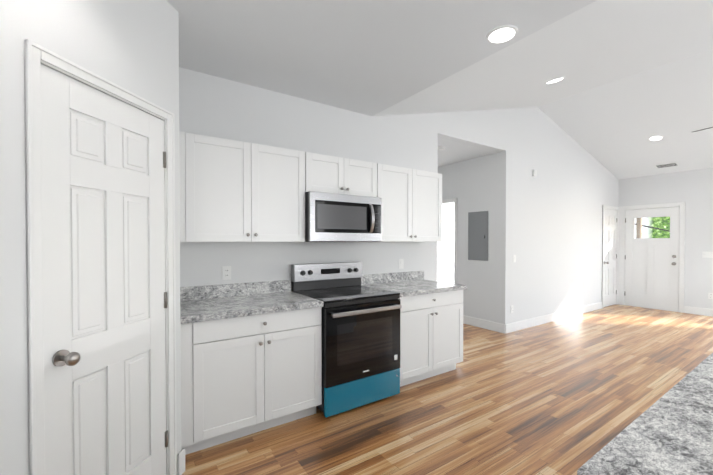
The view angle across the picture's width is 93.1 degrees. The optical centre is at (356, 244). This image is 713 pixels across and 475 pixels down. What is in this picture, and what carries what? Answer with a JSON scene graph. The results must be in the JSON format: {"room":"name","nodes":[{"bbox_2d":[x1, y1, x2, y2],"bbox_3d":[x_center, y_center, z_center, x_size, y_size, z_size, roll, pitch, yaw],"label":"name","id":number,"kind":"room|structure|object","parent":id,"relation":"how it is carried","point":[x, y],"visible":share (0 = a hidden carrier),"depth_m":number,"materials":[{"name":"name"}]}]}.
{"room":"kitchen","nodes":[
{"label":"kitchen","id":0,"kind":"room"},
{"bbox_2d":[0,0,180,474],"bbox_3d":[-1.614,0.001,1.582,1.406,2.720,1.442,0,1,-34],"label":"wall","id":1,"kind":"structure","parent":0,"point":[132,46],"depth_m":1.24,"materials":[{"name":"white paint"}]},
{"bbox_2d":[24,39,176,474],"bbox_3d":[-1.169,0.309,1.590,0.128,2.103,0.729,0,1,11],"label":"door frame","id":2,"kind":"structure","parent":1,"relation":"attached to","point":[36,56],"depth_m":1.26,"materials":[{"name":"white paint"}]},
{"bbox_2d":[41,64,167,474],"bbox_3d":[-1.135,0.334,1.579,0.472,2.038,0.482,0,1,-34],"label":"pantry door","id":3,"kind":"structure","parent":1,"relation":"in","point":[103,229],"depth_m":1.52,"materials":[{"name":"white paint"}]},
{"bbox_2d":[179,67,618,324],"bbox_3d":[1.529,-0.472,4.626,10.264,3.594,0.120,0,1,-34],"label":"wall","id":4,"kind":"structure","parent":0,"point":[550,226],"depth_m":4.18,"materials":[{"name":"white paint"}]},
{"bbox_2d":[222,266,230,279],"bbox_3d":[-1.080,0.232,2.806,0.070,0.114,0.008,0,1,-34],"label":"outlet","id":5,"kind":"object","parent":4,"relation":"attached to","point":[226,272],"visible":1,"depth_m":2.80,"materials":[{"name":"white plastic"}]},
{"bbox_2d":[179,131,304,241],"bbox_3d":[-0.922,-0.405,2.695,0.986,0.762,0.354,0,1,-34],"label":"upper cabinet","id":6,"kind":"object","parent":4,"relation":"attached to","point":[234,191],"visible":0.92,"depth_m":2.55,"materials":[{"name":"white paint"}]},
{"bbox_2d":[305,152,376,196],"bbox_3d":[-0.195,-0.623,3.180,0.756,0.339,0.354,0,1,-34],"label":"upper cabinet","id":7,"kind":"object","parent":4,"relation":"attached to","point":[331,174],"visible":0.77,"depth_m":3.03,"materials":[{"name":"white paint"}]},
{"bbox_2d":[305,191,381,241],"bbox_3d":[-0.170,-0.240,3.146,0.755,0.420,0.444,0,1,-34],"label":"over-the-range microwave","id":8,"kind":"object","parent":7,"relation":"attached to","point":[331,217],"visible":0.96,"depth_m":2.96,"materials":[{"name":"silver metal"}]},
{"bbox_2d":[399,259,403,268],"bbox_3d":[0.515,0.216,3.874,0.070,0.114,0.011,0,1,-34],"label":"light switch","id":9,"kind":"object","parent":4,"relation":"attached to","point":[401,263],"visible":1,"depth_m":3.87,"materials":[{"name":"white plastic"}]},
{"bbox_2d":[377,163,441,241],"bbox_3d":[0.501,-0.416,3.649,0.913,0.762,0.354,0,1,-34],"label":"upper cabinet","id":10,"kind":"object","parent":4,"relation":"attached to","point":[411,205],"visible":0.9,"depth_m":3.51,"materials":[{"name":"white paint"}]},
{"bbox_2d":[504,302,601,332],"bbox_3d":[3.613,1.242,5.966,3.376,0.135,0.019,0,1,-34],"label":"baseboard","id":11,"kind":"structure","parent":4,"relation":"attached to","point":[504,328],"depth_m":5.73,"materials":[{"name":"white paint"}]},
{"bbox_2d":[603,209,616,306],"bbox_3d":[5.375,0.269,7.122,0.692,2.038,0.112,0,1,-34],"label":"closet door","id":12,"kind":"structure","parent":4,"relation":"in","point":[610,255],"depth_m":7.14,"materials":[{"name":"white paint"}]},
{"bbox_2d":[602,205,618,307],"bbox_3d":[5.337,0.239,7.178,0.822,2.113,0.138,0,1,-34],"label":"trim","id":13,"kind":"structure","parent":4,"relation":"attached to","point":[617,240],"depth_m":7.21,"materials":[{"name":"white paint"}]},
{"bbox_2d":[166,0,712,178],"bbox_3d":[2.098,-1.859,3.763,10.264,1.019,8.320,0,1,-34],"label":"ceiling","id":14,"kind":"structure","parent":0,"point":[636,74],"depth_m":2.72,"materials":[{"name":"white paint"}]},
{"bbox_2d":[438,146,445,150],"bbox_3d":[1.211,-1.378,4.812,0.130,0.037,0.130,0,1,-34],"label":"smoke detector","id":15,"kind":"object","parent":14,"relation":"attached to","point":[440,148],"visible":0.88,"depth_m":4.77,"materials":[{"name":"white plastic"}]},
{"bbox_2d":[486,25,517,43],"bbox_3d":[0.941,-1.361,2.186,0.196,0.010,0.196,0,1,-34],"label":"recessed light","id":16,"kind":"object","parent":14,"relation":"in","point":[501,34],"visible":0.98,"depth_m":2.17,"materials":[{"name":"white paint"}]},
{"bbox_2d":[545,76,564,83],"bbox_3d":[2.179,-1.810,3.710,0.190,0.055,0.196,0,1,-34],"label":"ceiling light","id":17,"kind":"object","parent":14,"relation":"attached to","point":[555,80],"visible":1,"depth_m":3.69,"materials":[{"name":"white paint"}]},
{"bbox_2d":[648,135,663,140],"bbox_3d":[5.002,-1.786,5.641,0.190,0.055,0.196,0,1,-34],"label":"ceiling light","id":18,"kind":"object","parent":14,"relation":"attached to","point":[655,137],"visible":0.94,"depth_m":5.62,"materials":[{"name":"white paint"}]},
{"bbox_2d":[654,162,679,168],"bbox_3d":[5.872,-1.509,6.391,0.166,0.049,0.340,0,1,-34],"label":"ceiling vent","id":19,"kind":"object","parent":14,"relation":"in","point":[672,164],"visible":1,"depth_m":6.38,"materials":[{"name":"white metal"}]},
{"bbox_2d":[182,304,712,474],"bbox_3d":[2.098,1.385,3.801,10.264,0.100,8.320,0,1,-34],"label":"floor","id":20,"kind":"structure","parent":0,"point":[571,395],"depth_m":2.75,"materials":[{"name":"brown wood"}]},
{"bbox_2d":[180,307,321,454],"bbox_3d":[-0.840,0.906,2.587,0.985,0.885,0.649,0,1,-34],"label":"base cabinet","id":21,"kind":"object","parent":20,"relation":"on","point":[244,376],"visible":0.92,"depth_m":2.31,"materials":[{"name":"white paint"}]},
{"bbox_2d":[180,280,323,323],"bbox_3d":[-0.840,0.401,2.583,0.986,0.147,0.645,0,1,-34],"label":"countertop","id":22,"kind":"structure","parent":21,"relation":"on","point":[210,302],"depth_m":2.60,"materials":[{"name":"stone"}]},
{"bbox_2d":[291,262,401,417],"bbox_3d":[-0.092,0.761,3.042,0.757,1.165,0.722,0,1,-34],"label":"range","id":23,"kind":"object","parent":20,"relation":"on","point":[360,324],"visible":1,"depth_m":2.81,"materials":[{"name":"black metal"}]},
{"bbox_2d":[400,290,462,386],"bbox_3d":[0.584,0.895,3.542,0.912,0.885,0.649,0,1,-34],"label":"base cabinet","id":24,"kind":"object","parent":20,"relation":"on","point":[431,334],"visible":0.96,"depth_m":3.28,"materials":[{"name":"white paint"}]},
{"bbox_2d":[361,271,466,296],"bbox_3d":[0.593,0.389,3.544,0.938,0.147,0.645,0,1,-34],"label":"countertop","id":25,"kind":"structure","parent":24,"relation":"on","point":[411,283],"depth_m":3.59,"materials":[{"name":"stone"}]},
{"bbox_2d":[437,203,453,282],"bbox_3d":[1.579,0.261,6.240,0.010,2.090,0.890,0,1,-34],"label":"doorway","id":26,"kind":"object","parent":20,"relation":"on","point":[445,259],"visible":0.14,"depth_m":6.14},
{"bbox_3d":[1.515,0.925,0.995,2.056,0.885,0.700,0,1,-35],"label":"kitchen island","id":27,"kind":"object","parent":20,"relation":"on","visible":0},
{"bbox_2d":[577,353,712,474],"bbox_3d":[1.584,0.467,0.891,2.136,0.030,0.960,0,1,-35],"label":"island countertop","id":28,"kind":"structure","parent":27,"relation":"on","point":[670,432],"depth_m":0.79,"materials":[{"name":"stone"}]},
{"bbox_2d":[438,153,498,322],"bbox_3d":[1.345,-0.076,6.434,0.120,2.760,3.080,0,1,-34],"label":"wall","id":29,"kind":"structure","parent":0,"point":[471,185],"depth_m":5.43,"materials":[{"name":"white paint"}]},
{"bbox_2d":[442,198,456,283],"bbox_3d":[1.501,0.251,6.188,0.138,2.113,0.940,0,1,-34],"label":"door frame","id":30,"kind":"structure","parent":29,"relation":"attached to","point":[450,201],"depth_m":5.79,"materials":[{"name":"white paint"}]},
{"bbox_2d":[468,211,487,260],"bbox_3d":[1.944,-0.144,5.408,0.025,0.780,0.370,0,1,-34],"label":"electrical panel","id":31,"kind":"object","parent":29,"relation":"attached to","point":[477,235],"visible":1,"depth_m":5.39,"materials":[{"name":"grey metal"}]},
{"bbox_2d":[463,315,503,332],"bbox_3d":[1.969,1.249,5.403,0.019,0.135,0.870,0,1,-34],"label":"baseboard","id":32,"kind":"structure","parent":29,"relation":"attached to","point":[498,327],"depth_m":5.32,"materials":[{"name":"white paint"}]},
{"bbox_2d":[618,168,712,308],"bbox_3d":[7.159,-0.068,5.325,0.140,2.770,5.240,0,1,-34],"label":"wall","id":33,"kind":"structure","parent":0,"point":[692,190],"depth_m":6.40,"materials":[{"name":"white paint"}]},
{"bbox_2d":[618,202,684,312],"bbox_3d":[6.057,0.234,6.956,0.158,2.129,1.066,0,1,-34],"label":"door frame","id":34,"kind":"structure","parent":33,"relation":"attached to","point":[621,250],"depth_m":6.90,"materials":[{"name":"white paint"}]},
{"bbox_2d":[624,207,679,310],"bbox_3d":[6.005,0.272,6.905,0.121,2.026,0.872,0,1,-34],"label":"front door","id":35,"kind":"structure","parent":33,"relation":"in","point":[651,272],"depth_m":6.88,"materials":[{"name":"white paint"}]},
{"bbox_2d":[684,306,712,316],"bbox_3d":[7.393,1.255,4.853,0.013,0.135,3.927,0,1,-34],"label":"baseboard","id":36,"kind":"structure","parent":33,"relation":"attached to","point":[687,309],"depth_m":6.32,"materials":[{"name":"white paint"}]},
{"bbox_2d":[702,251,712,257],"bbox_3d":[6.476,0.177,6.209,0.011,0.114,0.162,0,1,-34],"label":"light switch","id":37,"kind":"object","parent":33,"relation":"attached to","point":[705,254],"visible":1,"depth_m":6.22,"materials":[{"name":"white plastic"}]},
{"bbox_2d":[708,293,712,298],"bbox_3d":[6.496,0.937,6.191,0.008,0.114,0.070,0,1,-34],"label":"outlet","id":38,"kind":"object","parent":33,"relation":"attached to","point":[710,295],"visible":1,"depth_m":6.19,"materials":[{"name":"white plastic"}]},
{"label":"outside","id":39,"kind":"structure","parent":0,"visible":0},
{"bbox_2d":[635,217,669,237],"bbox_3d":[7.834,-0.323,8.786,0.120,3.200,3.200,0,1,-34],"label":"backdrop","id":40,"kind":"structure","parent":39,"point":[657,231],"depth_m":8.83,"materials":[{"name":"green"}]},
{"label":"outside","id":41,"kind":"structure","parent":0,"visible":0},
{"bbox_2d":[636,218,641,237],"bbox_3d":[7.184,-0.061,8.582,0.090,2.680,0.090,0,1,-34],"label":"porch post","id":42,"kind":"object","parent":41,"point":[639,232],"depth_m":8.55,"materials":[{"name":"beige wood"}]}
]}

